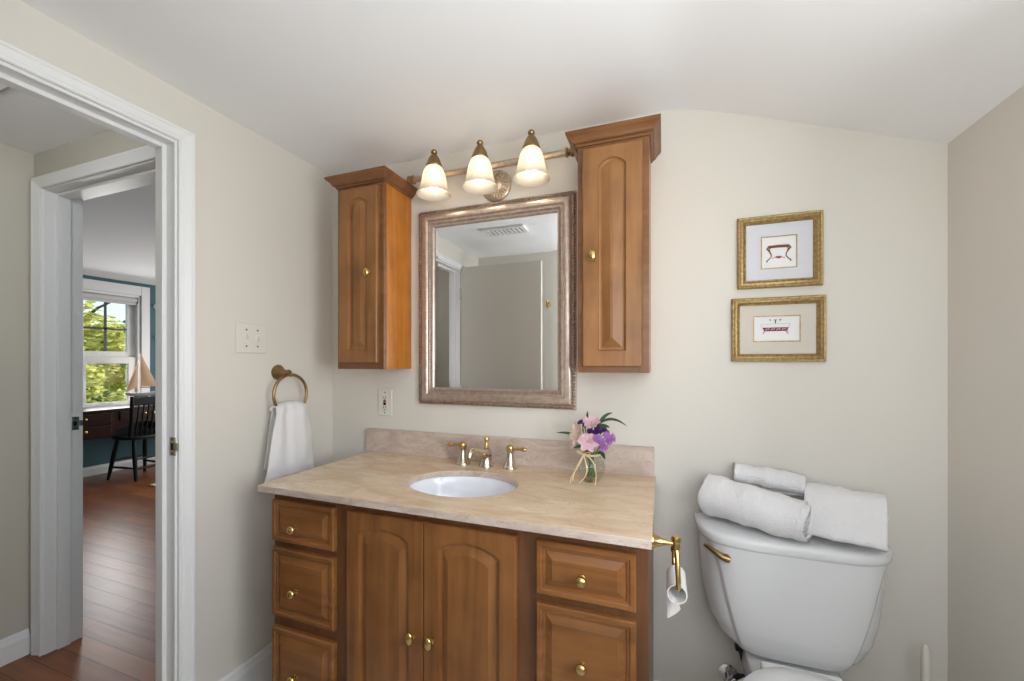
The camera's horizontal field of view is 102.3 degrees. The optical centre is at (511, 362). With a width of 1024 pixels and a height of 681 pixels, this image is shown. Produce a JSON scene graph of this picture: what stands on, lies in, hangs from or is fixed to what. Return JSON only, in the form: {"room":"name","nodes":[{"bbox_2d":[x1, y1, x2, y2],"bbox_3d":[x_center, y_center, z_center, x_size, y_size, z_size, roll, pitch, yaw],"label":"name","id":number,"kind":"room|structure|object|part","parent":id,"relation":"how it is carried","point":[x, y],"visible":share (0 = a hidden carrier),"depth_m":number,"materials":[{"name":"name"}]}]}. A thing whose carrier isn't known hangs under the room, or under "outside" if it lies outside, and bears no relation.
{"room":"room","nodes":[
{"label":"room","id":0,"kind":"room"},
{"bbox_2d":[0,143,33,639],"bbox_3d":[-2.337,0.065,1.165,0.100,2.450,1.580,0,0,20],"label":"wall","id":1,"kind":"structure","parent":0,"point":[16,165],"depth_m":1.72,"materials":[{"name":"beige paint"}]},
{"bbox_2d":[0,628,29,666],"bbox_3d":[-2.298,1.188,1.104,0.016,0.105,1.392,0,0,20],"label":"baseboard","id":2,"kind":"structure","parent":1,"relation":"attached to","point":[13,647],"depth_m":1.72,"materials":[{"name":"white paint"}]},
{"bbox_2d":[0,88,109,153],"bbox_3d":[-1.875,-0.945,0.932,1.130,0.100,1.460,0,0,20],"label":"ceiling","id":3,"kind":"structure","parent":0,"point":[29,124],"depth_m":1.55,"materials":[{"name":"white paint"}]},
{"bbox_2d":[0,83,10,92],"bbox_3d":[-1.938,-0.891,1.077,0.488,0.006,0.702,0,0,20],"label":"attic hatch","id":4,"kind":"object","parent":3,"relation":"attached to","point":[2,87],"visible":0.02,"depth_m":1.33,"materials":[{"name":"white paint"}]},
{"bbox_2d":[0,463,154,680],"bbox_3d":[-2.868,1.265,3.234,4.650,0.050,5.100,0,0,20],"label":"floor","id":5,"kind":"structure","parent":0,"point":[117,643],"depth_m":2.22,"materials":[{"name":"brown wood"}]},
{"bbox_2d":[83,404,154,440],"bbox_3d":[-4.333,0.864,4.484,0.499,0.752,1.600,0,0,20],"label":"writing desk","id":6,"kind":"object","parent":5,"relation":"on","point":[99,422],"visible":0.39,"depth_m":4.28,"materials":[{"name":"brown wood"}]},
{"bbox_3d":[-4.223,0.708,4.162,0.012,0.115,0.290,0,0,20],"label":"drawer","id":7,"kind":"part","parent":6,"relation":"part of","materials":[{"name":"brown wood"}]},
{"bbox_3d":[-4.223,0.583,4.162,0.012,0.115,0.290,0,0,20],"label":"drawer","id":8,"kind":"part","parent":6,"relation":"part of","materials":[{"name":"brown wood"}]},
{"bbox_3d":[-4.080,0.573,4.551,0.012,0.095,0.400,0,0,20],"label":"drawer","id":9,"kind":"part","parent":6,"relation":"part of","materials":[{"name":"brown wood"}]},
{"bbox_2d":[125,353,154,396],"bbox_3d":[-4.257,0.192,4.749,0.074,0.593,0.320,0,0,20],"label":"model sailboat","id":10,"kind":"object","parent":6,"relation":"on","point":[147,379],"visible":0.89,"depth_m":4.74,"materials":[{"name":"beige fabric"}]},
{"bbox_2d":[106,396,154,481],"bbox_3d":[-4.039,0.795,4.465,0.448,0.895,0.393,0,0,20],"label":"wooden chair","id":11,"kind":"object","parent":5,"relation":"on","point":[134,401],"visible":0.68,"depth_m":4.35,"materials":[{"name":"black paint"}]},
{"bbox_3d":[-4.230,1.022,4.373,0.104,0.440,0.042,0,0,-24],"label":"leg","id":12,"kind":"part","parent":11,"relation":"part of","materials":[{"name":"black paint"}]},
{"bbox_3d":[-3.933,0.571,4.263,0.115,0.446,0.037,0,0,37],"label":"post","id":13,"kind":"part","parent":11,"relation":"part of","materials":[{"name":"black paint"}]},
{"bbox_3d":[-4.050,0.796,4.471,0.390,0.037,0.390,0,0,20],"label":"seat","id":14,"kind":"part","parent":11,"relation":"part of","materials":[{"name":"black paint"}]},
{"bbox_3d":[-3.942,1.022,4.309,0.104,0.440,0.041,0,0,33],"label":"leg","id":15,"kind":"part","parent":11,"relation":"part of","materials":[{"name":"black paint"}]},
{"bbox_3d":[-3.858,0.407,4.385,0.024,0.085,0.320,0,0,20],"label":"rail","id":16,"kind":"part","parent":11,"relation":"part of","materials":[{"name":"black paint"}]},
{"bbox_3d":[-4.149,1.022,4.662,0.042,0.440,0.115,0,0,-38],"label":"leg","id":17,"kind":"part","parent":11,"relation":"part of","materials":[{"name":"black paint"}]},
{"bbox_2d":[34,130,145,176],"bbox_3d":[-1.556,0.065,1.656,1.030,2.450,0.120,0,0,20],"label":"wall","id":18,"kind":"structure","parent":0,"point":[108,143],"depth_m":1.65,"materials":[{"name":"beige paint"}]},
{"bbox_2d":[72,416,82,429],"bbox_3d":[-1.943,0.273,1.843,0.004,0.059,0.037,0,0,20],"label":"strike plate","id":19,"kind":"object","parent":18,"relation":"attached to","point":[76,422],"visible":1,"depth_m":1.84,"materials":[{"name":"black metal"}]},
{"bbox_2d":[30,145,154,656],"bbox_3d":[-1.633,0.230,1.609,0.862,2.020,0.022,0,0,20],"label":"trim","id":20,"kind":"structure","parent":18,"relation":"attached to","point":[146,153],"depth_m":1.74,"materials":[{"name":"white paint"}]},
{"bbox_2d":[44,160,154,654],"bbox_3d":[-1.607,0.249,1.675,0.774,1.982,0.124,0,0,20],"label":"trim","id":21,"kind":"structure","parent":18,"relation":"attached to","point":[63,203],"depth_m":1.78,"materials":[{"name":"white paint"}]},
{"bbox_2d":[83,184,154,284],"bbox_3d":[-2.520,-0.995,3.894,4.350,0.100,3.420,0,0,20],"label":"ceiling","id":22,"kind":"structure","parent":0,"point":[119,228],"depth_m":3.10,"materials":[{"name":"white paint"}]},
{"bbox_2d":[83,275,154,467],"bbox_3d":[-4.615,0.065,4.673,0.120,2.450,3.600,0,0,20],"label":"wall","id":23,"kind":"structure","parent":0,"point":[95,451],"depth_m":4.79,"materials":[{"name":"blue paint"}]},
{"bbox_2d":[83,302,135,407],"bbox_3d":[-4.612,-0.130,4.688,0.075,1.270,0.530,0,0,20],"label":"window","id":24,"kind":"structure","parent":23,"relation":"in","point":[89,357],"depth_m":4.76,"materials":[{"name":"white paint"}]},
{"bbox_2d":[83,292,137,304],"bbox_3d":[-4.566,-0.720,4.671,0.063,0.089,0.528,0,0,20],"label":"roller blind","id":25,"kind":"object","parent":23,"relation":"attached to","point":[86,295],"visible":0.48,"depth_m":4.66,"materials":[{"name":"grey fabric"}]},
{"bbox_2d":[83,278,149,392],"bbox_3d":[-4.579,-0.185,4.676,0.175,1.440,0.790,0,0,20],"label":"trim","id":26,"kind":"structure","parent":23,"relation":"attached to","point":[142,308],"depth_m":4.93,"materials":[{"name":"white paint"}]},
{"bbox_2d":[83,457,154,476],"bbox_3d":[-4.554,1.190,4.639,0.018,0.100,3.420,0,0,20],"label":"baseboard","id":27,"kind":"structure","parent":23,"relation":"attached to","point":[103,468],"depth_m":4.63,"materials":[{"name":"white paint"}]},
{"bbox_2d":[0,0,331,680],"bbox_3d":[-1.168,0.185,1.094,0.085,2.210,1.750,0,0,20],"label":"wall","id":28,"kind":"structure","parent":0,"point":[264,212],"depth_m":1.47,"materials":[{"name":"grey paint"}]},
{"bbox_2d":[0,60,176,680],"bbox_3d":[-1.201,0.272,1.004,0.089,1.937,0.654,0,0,20],"label":"trim","id":29,"kind":"structure","parent":28,"relation":"attached to","point":[165,147],"depth_m":1.29,"materials":[{"name":"white paint"}]},
{"bbox_2d":[0,40,195,680],"bbox_3d":[-1.155,0.254,0.975,0.022,1.972,0.753,0,0,20],"label":"trim","id":30,"kind":"structure","parent":28,"relation":"attached to","point":[10,54],"depth_m":1.30,"materials":[{"name":"white paint"}]},
{"bbox_2d":[169,437,178,455],"bbox_3d":[-1.052,0.263,1.283,0.042,0.058,0.004,0,0,20],"label":"strike plate","id":31,"kind":"object","parent":28,"relation":"attached to","point":[173,446],"visible":1,"depth_m":1.28,"materials":[{"name":"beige metal"}]},
{"bbox_2d":[219,643,271,680],"bbox_3d":[-0.924,1.165,1.614,0.016,0.149,0.605,0,0,20],"label":"baseboard","id":32,"kind":"structure","parent":28,"relation":"attached to","point":[258,667],"depth_m":1.53,"materials":[{"name":"white paint"}]},
{"bbox_2d":[236,322,265,353],"bbox_3d":[-0.956,-0.088,1.521,0.019,0.110,0.119,0,0,20],"label":"light switch","id":33,"kind":"object","parent":28,"relation":"attached to","point":[250,338],"visible":1,"depth_m":1.52,"materials":[{"name":"beige plastic"}]},
{"bbox_2d":[271,365,307,405],"bbox_3d":[-0.891,0.108,1.629,0.066,0.197,0.164,0,0,20],"label":"towel ring","id":34,"kind":"object","parent":28,"relation":"attached to","point":[278,372],"visible":0.88,"depth_m":1.61,"materials":[{"name":"gold metal"}]},
{"bbox_3d":[-0.895,0.040,1.619,0.066,0.061,0.061,0,0,20],"label":"post","id":35,"kind":"part","parent":34,"relation":"part of","materials":[{"name":"gold metal"}]},
{"bbox_2d":[264,401,313,482],"bbox_3d":[-0.879,0.304,1.599,0.077,0.303,0.227,0,0,20],"label":"hand towel","id":36,"kind":"object","parent":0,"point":[289,451],"visible":0.95,"depth_m":1.58,"materials":[{"name":"white fabric"}]},
{"bbox_2d":[20,0,1023,175],"bbox_3d":[-0.075,-0.788,0.757,2.400,0.444,1.870,0,0,20],"label":"ceiling","id":37,"kind":"structure","parent":0,"point":[341,86],"depth_m":1.11,"materials":[{"name":"white paint"}]},
{"bbox_2d":[332,109,947,680],"bbox_3d":[0.226,0.185,1.579,2.400,2.210,0.120,0,0,20],"label":"wall","id":38,"kind":"structure","parent":0,"point":[872,416],"depth_m":1.30,"materials":[{"name":"grey paint"}]},
{"bbox_2d":[324,165,417,368],"bbox_3d":[-0.570,-0.352,1.684,0.287,0.758,0.230,0,0,20],"label":"upper cabinet","id":39,"kind":"object","parent":38,"relation":"attached to","point":[374,204],"visible":1,"depth_m":1.61,"materials":[{"name":"brown wood"}]},
{"bbox_3d":[-0.598,-0.338,1.606,0.182,0.680,0.020,0,0,20],"label":"door","id":40,"kind":"part","parent":39,"relation":"part of","materials":[{"name":"brown wood"}]},
{"bbox_3d":[-0.592,-0.334,1.625,0.221,0.722,0.019,0,0,20],"label":"frame","id":41,"kind":"part","parent":39,"relation":"part of","materials":[{"name":"brown wood"}]},
{"bbox_3d":[-0.553,-0.343,1.568,0.022,0.034,0.025,0,0,20],"label":"knob","id":42,"kind":"part","parent":39,"relation":"part of","materials":[{"name":"gold metal"}]},
{"bbox_3d":[-0.569,-0.712,1.686,0.287,0.038,0.224,0,0,20],"label":"crown","id":43,"kind":"part","parent":39,"relation":"part of","materials":[{"name":"brown wood"}]},
{"bbox_2d":[378,389,391,415],"bbox_3d":[-0.552,0.175,1.794,0.072,0.115,0.010,0,0,20],"label":"power outlet","id":44,"kind":"object","parent":38,"relation":"attached to","point":[384,395],"visible":1,"depth_m":1.79,"materials":[{"name":"beige plastic"}]},
{"bbox_2d":[382,395,387,409],"bbox_3d":[-0.553,0.175,1.793,0.032,0.067,0.002,0,0,20],"label":"receptacle","id":45,"kind":"object","parent":44,"relation":"attached to","point":[384,397],"depth_m":1.79,"materials":[{"name":"beige plastic"}]},
{"bbox_2d":[407,129,573,201],"bbox_3d":[-0.109,-0.723,1.541,0.686,0.189,0.181,0,0,20],"label":"vanity light","id":46,"kind":"object","parent":38,"relation":"attached to","point":[481,179],"visible":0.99,"depth_m":1.52,"materials":[{"name":"white glass"}]},
{"bbox_3d":[-0.300,-0.698,1.585,0.135,0.110,0.132,0,0,20],"label":"lamp shade","id":47,"kind":"part","parent":46,"relation":"part of","materials":[{"name":"white glass"}]},
{"bbox_3d":[-0.118,-0.698,1.518,0.135,0.110,0.132,0,0,20],"label":"lamp shade","id":48,"kind":"part","parent":46,"relation":"part of","materials":[{"name":"white glass"}]},
{"bbox_3d":[-0.064,-0.690,1.605,0.124,0.124,0.028,0,0,20],"label":"wall plate","id":49,"kind":"part","parent":46,"relation":"part of","materials":[{"name":"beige metal"}]},
{"bbox_3d":[0.068,-0.698,1.450,0.135,0.110,0.132,0,0,20],"label":"lamp shade","id":50,"kind":"part","parent":46,"relation":"part of","materials":[{"name":"white glass"}]},
{"bbox_2d":[418,190,576,409],"bbox_3d":[-0.079,-0.226,1.610,0.663,0.798,0.026,0,0,20],"label":"framed mirror","id":51,"kind":"object","parent":38,"relation":"attached to","point":[498,280],"visible":1,"depth_m":1.60,"materials":[{"name":"silver metal"}]},
{"bbox_2d":[434,212,556,389],"bbox_3d":[-0.076,-0.226,1.618,0.525,0.660,0.004,0,0,20],"label":"mirror glass","id":52,"kind":"object","parent":51,"relation":"attached to","point":[495,275],"depth_m":1.61,"materials":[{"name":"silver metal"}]},
{"bbox_2d":[366,428,653,476],"bbox_3d":[-0.076,0.341,1.614,1.196,0.100,0.020,0,0,20],"label":"backsplash","id":53,"kind":"structure","parent":38,"relation":"attached to","point":[619,459],"depth_m":1.56,"materials":[{"name":"stone"}]},
{"bbox_2d":[565,113,660,372],"bbox_3d":[0.338,-0.345,1.351,0.284,0.757,0.230,0,0,20],"label":"upper cabinet","id":54,"kind":"object","parent":38,"relation":"attached to","point":[614,160],"visible":1,"depth_m":1.27,"materials":[{"name":"brown wood"}]},
{"bbox_3d":[0.249,-0.330,1.275,0.022,0.034,0.025,0,0,20],"label":"knob","id":55,"kind":"part","parent":54,"relation":"part of","materials":[{"name":"gold metal"}]},
{"bbox_3d":[0.309,-0.329,1.274,0.180,0.685,0.020,0,0,20],"label":"door","id":56,"kind":"part","parent":54,"relation":"part of","materials":[{"name":"brown wood"}]},
{"bbox_3d":[0.338,-0.705,1.353,0.284,0.038,0.224,0,0,20],"label":"crown","id":57,"kind":"part","parent":54,"relation":"part of","materials":[{"name":"brown wood"}]},
{"bbox_3d":[0.316,-0.328,1.293,0.218,0.721,0.019,0,0,20],"label":"frame","id":58,"kind":"part","parent":54,"relation":"part of","materials":[{"name":"brown wood"}]},
{"bbox_2d":[718,652,744,680],"bbox_3d":[0.695,0.955,1.298,0.070,0.167,0.106,0,0,-2],"label":"supply valve","id":59,"kind":"object","parent":38,"relation":"attached to","point":[727,672],"visible":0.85,"depth_m":1.33,"materials":[{"name":"silver metal"}]},
{"bbox_2d":[731,295,825,360],"bbox_3d":[0.826,-0.103,1.285,0.253,0.200,0.016,0,0,20],"label":"framed print","id":60,"kind":"object","parent":38,"relation":"attached to","point":[787,328],"visible":1,"depth_m":1.28,"materials":[{"name":"gold metal"}]},
{"bbox_2d":[754,316,798,340],"bbox_3d":[0.827,-0.105,1.290,0.132,0.086,0.001,0,0,20],"label":"print","id":61,"kind":"object","parent":60,"relation":"attached to","point":[766,328],"depth_m":1.29,"materials":[{"name":"white paper"}]},
{"bbox_2d":[737,210,822,289],"bbox_3d":[0.831,-0.346,1.283,0.229,0.226,0.016,0,0,20],"label":"framed print","id":62,"kind":"object","parent":38,"relation":"attached to","point":[779,250],"visible":1,"depth_m":1.28,"materials":[{"name":"gold metal"}]},
{"bbox_2d":[762,235,795,267],"bbox_3d":[0.833,-0.344,1.288,0.101,0.105,0.001,0,0,20],"label":"print","id":63,"kind":"object","parent":62,"relation":"attached to","point":[778,251],"depth_m":1.29,"materials":[{"name":"white paper"}]},
{"bbox_2d":[666,565,687,617],"bbox_3d":[0.415,0.582,1.041,0.047,0.093,0.104,0,0,20],"label":"toilet paper roll","id":64,"kind":"object","parent":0,"point":[674,598],"visible":0.94,"depth_m":1.02,"materials":[{"name":"white paper"}]},
{"bbox_2d":[948,85,1023,680],"bbox_3d":[0.972,0.315,0.309,0.120,1.950,1.750,0,0,20],"label":"wall","id":65,"kind":"structure","parent":0,"point":[986,160],"depth_m":1.02,"materials":[{"name":"grey paint"}]},
{"bbox_3d":[-0.051,1.265,0.748,2.350,0.050,1.870,0,0,20],"label":"floor","id":66,"kind":"structure","parent":0,"visible":0},
{"bbox_2d":[272,494,652,680],"bbox_3d":[-0.155,0.826,1.351,1.160,0.828,0.530,0,0,20],"label":"vanity cabinet","id":67,"kind":"object","parent":66,"relation":"on","point":[359,593],"visible":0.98,"depth_m":1.11,"materials":[{"name":"brown wood"}]},
{"bbox_3d":[-0.680,0.983,1.277,0.027,0.027,0.030,0,0,20],"label":"knob","id":68,"kind":"part","parent":67,"relation":"part of","materials":[{"name":"gold metal"}]},
{"bbox_3d":[-0.680,0.716,1.277,0.027,0.027,0.030,0,0,20],"label":"knob","id":69,"kind":"part","parent":67,"relation":"part of","materials":[{"name":"gold metal"}]},
{"bbox_3d":[-0.680,0.518,1.277,0.027,0.027,0.030,0,0,20],"label":"knob","id":70,"kind":"part","parent":67,"relation":"part of","materials":[{"name":"gold metal"}]},
{"bbox_3d":[-0.653,0.980,1.291,0.250,0.260,0.018,0,0,20],"label":"drawer","id":71,"kind":"part","parent":67,"relation":"part of","materials":[{"name":"brown wood"}]},
{"bbox_3d":[-0.653,0.703,1.291,0.250,0.218,0.018,0,0,20],"label":"drawer","id":72,"kind":"part","parent":67,"relation":"part of","materials":[{"name":"brown wood"}]},
{"bbox_3d":[-0.653,0.506,1.291,0.250,0.132,0.018,0,0,20],"label":"drawer","id":73,"kind":"part","parent":67,"relation":"part of","materials":[{"name":"brown wood"}]},
{"bbox_3d":[-0.366,0.777,1.185,0.262,0.675,0.018,0,0,20],"label":"door","id":74,"kind":"part","parent":67,"relation":"part of","materials":[{"name":"brown wood"}]},
{"bbox_3d":[-0.280,0.758,1.133,0.023,0.036,0.026,0,0,20],"label":"knob","id":75,"kind":"part","parent":67,"relation":"part of","materials":[{"name":"gold metal"}]},
{"bbox_3d":[-0.224,0.758,1.112,0.023,0.036,0.026,0,0,20],"label":"knob","id":76,"kind":"part","parent":67,"relation":"part of","materials":[{"name":"gold metal"}]},
{"bbox_2d":[257,451,655,549],"bbox_3d":[-0.159,0.401,1.364,1.189,0.020,0.547,0,0,20],"label":"countertop","id":77,"kind":"structure","parent":67,"relation":"on","point":[619,509],"depth_m":1.21,"materials":[{"name":"stone"}]},
{"bbox_2d":[447,441,469,465],"bbox_3d":[-0.206,0.347,1.590,0.094,0.087,0.055,0,0,20],"label":"tap","id":78,"kind":"object","parent":77,"relation":"on","point":[462,460],"visible":0.98,"depth_m":1.57,"materials":[{"name":"gold metal"}]},
{"bbox_3d":[-0.225,0.318,1.593,0.056,0.017,0.017,0,0,14],"label":"lever","id":79,"kind":"part","parent":78,"relation":"part of","materials":[{"name":"gold metal"}]},
{"bbox_2d":[410,476,515,496],"bbox_3d":[-0.161,0.487,1.341,0.392,0.151,0.302,0,0,20],"label":"sink basin","id":80,"kind":"object","parent":77,"relation":"in","point":[449,486],"visible":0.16,"depth_m":1.47,"materials":[{"name":"white ceramic"}]},
{"bbox_2d":[466,436,493,467],"bbox_3d":[-0.125,0.336,1.523,0.056,0.111,0.138,0,0,43],"label":"faucet spout","id":81,"kind":"object","parent":77,"relation":"on","point":[485,453],"visible":1,"depth_m":1.53,"materials":[{"name":"gold metal"}]},
{"bbox_3d":[-0.117,0.335,1.515,0.042,0.055,0.123,0,0,28],"label":"spout","id":82,"kind":"part","parent":81,"relation":"part of","materials":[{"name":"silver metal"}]},
{"bbox_2d":[503,445,526,469],"bbox_3d":[0.012,0.347,1.516,0.094,0.087,0.055,0,0,20],"label":"tap","id":83,"kind":"object","parent":77,"relation":"on","point":[510,464],"visible":1,"depth_m":1.51,"materials":[{"name":"gold metal"}]},
{"bbox_3d":[0.028,0.318,1.506,0.056,0.017,0.017,0,0,26],"label":"lever","id":84,"kind":"part","parent":83,"relation":"part of","materials":[{"name":"gold metal"}]},
{"bbox_2d":[570,451,602,485],"bbox_3d":[0.252,0.338,1.358,0.105,0.105,0.107,0,0,20],"label":"glass vase","id":85,"kind":"object","parent":77,"relation":"on","point":[583,454],"visible":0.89,"depth_m":1.34,"materials":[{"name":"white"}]},
{"bbox_2d":[557,432,588,461],"bbox_3d":[0.208,0.305,1.370,0.121,0.149,0.008,0,0,5],"label":"leaf sprig","id":86,"kind":"object","parent":85,"relation":"in","point":[557,432],"visible":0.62,"depth_m":1.37,"materials":[{"name":"green plant"}]},
{"bbox_2d":[577,419,584,432],"bbox_3d":[0.245,0.285,1.366,0.061,0.189,0.028,0,0,10],"label":"statice","id":87,"kind":"object","parent":85,"relation":"in","point":[581,420],"visible":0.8,"depth_m":1.37,"materials":[{"name":"purple plant"}]},
{"bbox_2d":[569,422,594,477],"bbox_3d":[0.223,0.289,1.344,0.086,0.180,0.058,0,0,20],"label":"alstroemeria","id":88,"kind":"object","parent":85,"relation":"in","point":[576,432],"visible":0.88,"depth_m":1.35,"materials":[{"name":"pink plant"}]},
{"bbox_2d":[569,436,595,476],"bbox_3d":[0.232,0.312,1.352,0.089,0.136,0.043,0,0,7],"label":"alstroemeria","id":89,"kind":"object","parent":85,"relation":"in","point":[573,442],"visible":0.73,"depth_m":1.36,"materials":[{"name":"pink plant"}]},
{"bbox_2d":[573,444,591,474],"bbox_3d":[0.233,0.324,1.349,0.067,0.111,0.010,0,0,-13],"label":"leaf sprig","id":90,"kind":"object","parent":85,"relation":"in","point":[579,445],"visible":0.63,"depth_m":1.34,"materials":[{"name":"green plant"}]},
{"bbox_2d":[578,433,598,470],"bbox_3d":[0.239,0.303,1.329,0.054,0.152,0.077,0,0,-13],"label":"alstroemeria","id":91,"kind":"object","parent":85,"relation":"in","point":[586,441],"visible":0.98,"depth_m":1.32,"materials":[{"name":"pink plant"}]},
{"bbox_2d":[583,415,600,457],"bbox_3d":[0.261,0.277,1.352,0.060,0.205,0.050,0,0,20],"label":"alstroemeria","id":92,"kind":"object","parent":85,"relation":"in","point":[591,421],"visible":0.88,"depth_m":1.36,"materials":[{"name":"pink plant"}]},
{"bbox_2d":[588,451,604,477],"bbox_3d":[0.277,0.332,1.338,0.063,0.095,0.011,0,0,44],"label":"leaf sprig","id":93,"kind":"object","parent":85,"relation":"in","point":[598,452],"visible":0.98,"depth_m":1.33,"materials":[{"name":"green plant"}]},
{"bbox_3d":[0.287,0.297,1.325,0.004,0.026,0.030,0,0,-40],"label":"blade","id":94,"kind":"part","parent":93,"relation":"part of","materials":[{"name":"green plant"}]},
{"bbox_2d":[586,424,608,477],"bbox_3d":[0.280,0.290,1.335,0.076,0.178,0.035,0,0,4],"label":"statice","id":95,"kind":"object","parent":85,"relation":"in","point":[599,430],"visible":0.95,"depth_m":1.33,"materials":[{"name":"purple plant"}]},
{"bbox_2d":[590,413,611,476],"bbox_3d":[0.294,0.272,1.358,0.072,0.214,0.009,0,0,8],"label":"leaf sprig","id":96,"kind":"object","parent":85,"relation":"in","point":[604,416],"visible":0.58,"depth_m":1.36,"materials":[{"name":"green plant"}]},
{"bbox_3d":[0.303,0.193,1.357,0.056,0.056,0.004,0,0,13],"label":"blade","id":97,"kind":"part","parent":96,"relation":"part of","materials":[{"name":"green plant"}]},
{"bbox_2d":[587,431,615,476],"bbox_3d":[0.282,0.300,1.321,0.095,0.159,0.057,0,0,20],"label":"flower","id":98,"kind":"object","parent":85,"relation":"in","point":[610,439],"visible":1,"depth_m":1.31,"materials":[{"name":"purple plant"}]},
{"bbox_3d":[0.274,0.307,1.327,0.084,0.144,0.037,0,0,30],"label":"stem","id":99,"kind":"part","parent":98,"relation":"part of","materials":[{"name":"green plant"}]},
{"bbox_2d":[593,424,609,476],"bbox_3d":[0.289,0.289,1.342,0.059,0.180,0.012,0,0,38],"label":"leaf sprig","id":100,"kind":"object","parent":85,"relation":"in","point":[601,425],"visible":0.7,"depth_m":1.34,"materials":[{"name":"green plant"}]},
{"bbox_3d":[0.293,0.213,1.337,0.048,0.028,0.005,0,0,27],"label":"blade","id":101,"kind":"part","parent":100,"relation":"part of","materials":[{"name":"green plant"}]},
{"bbox_2d":[588,418,625,475],"bbox_3d":[0.309,0.280,1.343,0.127,0.199,0.005,0,0,25],"label":"leaf sprig","id":102,"kind":"object","parent":85,"relation":"in","point":[606,419],"visible":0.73,"depth_m":1.34,"materials":[{"name":"green plant"}]},
{"bbox_3d":[0.322,0.197,1.337,0.099,0.033,0.004,0,0,26],"label":"blade","id":103,"kind":"part","parent":102,"relation":"part of","materials":[{"name":"green plant"}]},
{"bbox_3d":[-0.114,0.777,1.093,0.270,0.675,0.018,0,0,20],"label":"door","id":104,"kind":"part","parent":67,"relation":"part of","materials":[{"name":"brown wood"}]},
{"bbox_3d":[0.163,0.718,0.968,0.027,0.027,0.030,0,0,20],"label":"knob","id":105,"kind":"part","parent":67,"relation":"part of","materials":[{"name":"gold metal"}]},
{"bbox_3d":[0.163,0.514,0.968,0.027,0.027,0.030,0,0,20],"label":"knob","id":106,"kind":"part","parent":67,"relation":"part of","materials":[{"name":"gold metal"}]},
{"bbox_3d":[0.173,0.709,0.988,0.238,0.226,0.018,0,0,20],"label":"drawer","id":107,"kind":"part","parent":67,"relation":"part of","materials":[{"name":"brown wood"}]},
{"bbox_3d":[0.173,0.507,0.988,0.238,0.132,0.018,0,0,20],"label":"drawer","id":108,"kind":"part","parent":67,"relation":"part of","materials":[{"name":"brown wood"}]},
{"bbox_2d":[652,532,680,591],"bbox_3d":[0.390,0.481,1.050,0.071,0.134,0.169,0,0,20],"label":"paper holder","id":109,"kind":"object","parent":67,"relation":"attached to","point":[657,541],"visible":0.93,"depth_m":0.98,"materials":[{"name":"gold metal"}]},
{"bbox_3d":[0.364,0.435,0.999,0.056,0.043,0.043,0,0,20],"label":"post","id":110,"kind":"part","parent":109,"relation":"part of","materials":[{"name":"gold metal"}]},
{"bbox_3d":[0.413,0.496,1.040,0.015,0.103,0.166,0,0,19],"label":"arm","id":111,"kind":"part","parent":109,"relation":"part of","materials":[{"name":"gold metal"}]},
{"bbox_2d":[694,511,892,680],"bbox_3d":[0.705,0.863,0.946,0.482,0.754,0.707,0,0,20],"label":"toilet","id":112,"kind":"object","parent":66,"relation":"on","point":[794,610],"visible":0.94,"depth_m":1.11,"materials":[{"name":"white ceramic"}]},
{"bbox_3d":[0.584,0.547,1.175,0.075,0.037,0.031,0,0,37],"label":"flush lever","id":113,"kind":"part","parent":112,"relation":"part of","materials":[{"name":"gold metal"}]},
{"bbox_2d":[697,473,811,541],"bbox_3d":[0.702,0.416,1.201,0.129,0.133,0.283,0,0,-41],"label":"rolled towel","id":114,"kind":"object","parent":112,"relation":"on","point":[777,514],"visible":1,"depth_m":1.15,"materials":[{"name":"white fabric"}]},
{"bbox_2d":[733,462,805,496],"bbox_3d":[0.777,0.355,1.253,0.190,0.079,0.070,0,0,31],"label":"rolled towel","id":115,"kind":"object","parent":114,"relation":"on","point":[781,481],"visible":0.98,"depth_m":1.23,"materials":[{"name":"white fabric"}]},
{"bbox_3d":[0.667,0.804,0.844,0.372,0.026,0.490,0,0,20],"label":"seat lid","id":116,"kind":"part","parent":112,"relation":"part of","materials":[{"name":"white plastic"}]},
{"bbox_3d":[0.792,0.504,1.183,0.482,0.036,0.202,0,0,20],"label":"tank lid","id":117,"kind":"part","parent":112,"relation":"part of","materials":[{"name":"white ceramic"}]},
{"bbox_2d":[804,481,887,551],"bbox_3d":[0.910,0.414,1.133,0.185,0.130,0.186,0,0,39],"label":"rolled towel","id":118,"kind":"object","parent":112,"relation":"on","point":[838,513],"visible":0.96,"depth_m":1.09,"materials":[{"name":"white fabric"}]},
{"bbox_2d":[920,644,930,680],"bbox_3d":[1.106,0.997,1.102,0.100,0.487,0.100,0,0,20],"label":"toilet brush","id":119,"kind":"object","parent":66,"relation":"on","point":[925,661],"visible":1,"depth_m":1.10,"materials":[{"name":"beige plastic"}]},
{"label":"outside","id":120,"kind":"structure","parent":0,"visible":0},
{"bbox_3d":[-6.777,4.340,14.730,100.000,0.200,100.000,0,0,20],"label":"ground","id":121,"kind":"structure","parent":120,"visible":0},
{"bbox_2d":[83,301,126,402],"bbox_3d":[-10.093,1.180,9.160,3.374,6.127,3.133,0,0,-33],"label":"leafy tree","id":122,"kind":"object","parent":121,"relation":"on","point":[94,338],"visible":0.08,"depth_m":9.25,"materials":[{"name":"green plant"}]},
{"bbox_2d":[86,363,126,403],"bbox_3d":[-11.463,1.779,12.379,5.101,4.932,3.962,0,0,14],"label":"leafy tree","id":123,"kind":"object","parent":121,"relation":"on","point":[105,393],"visible":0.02,"depth_m":11.16,"materials":[{"name":"green plant"}]},
{"bbox_2d":[95,388,126,402],"bbox_3d":[-6.978,2.358,7.251,2.392,3.778,2.493,0,0,20],"label":"leafy tree","id":124,"kind":"object","parent":121,"relation":"on","point":[114,397],"visible":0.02,"depth_m":7.32,"materials":[{"name":"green plant"}]}
]}

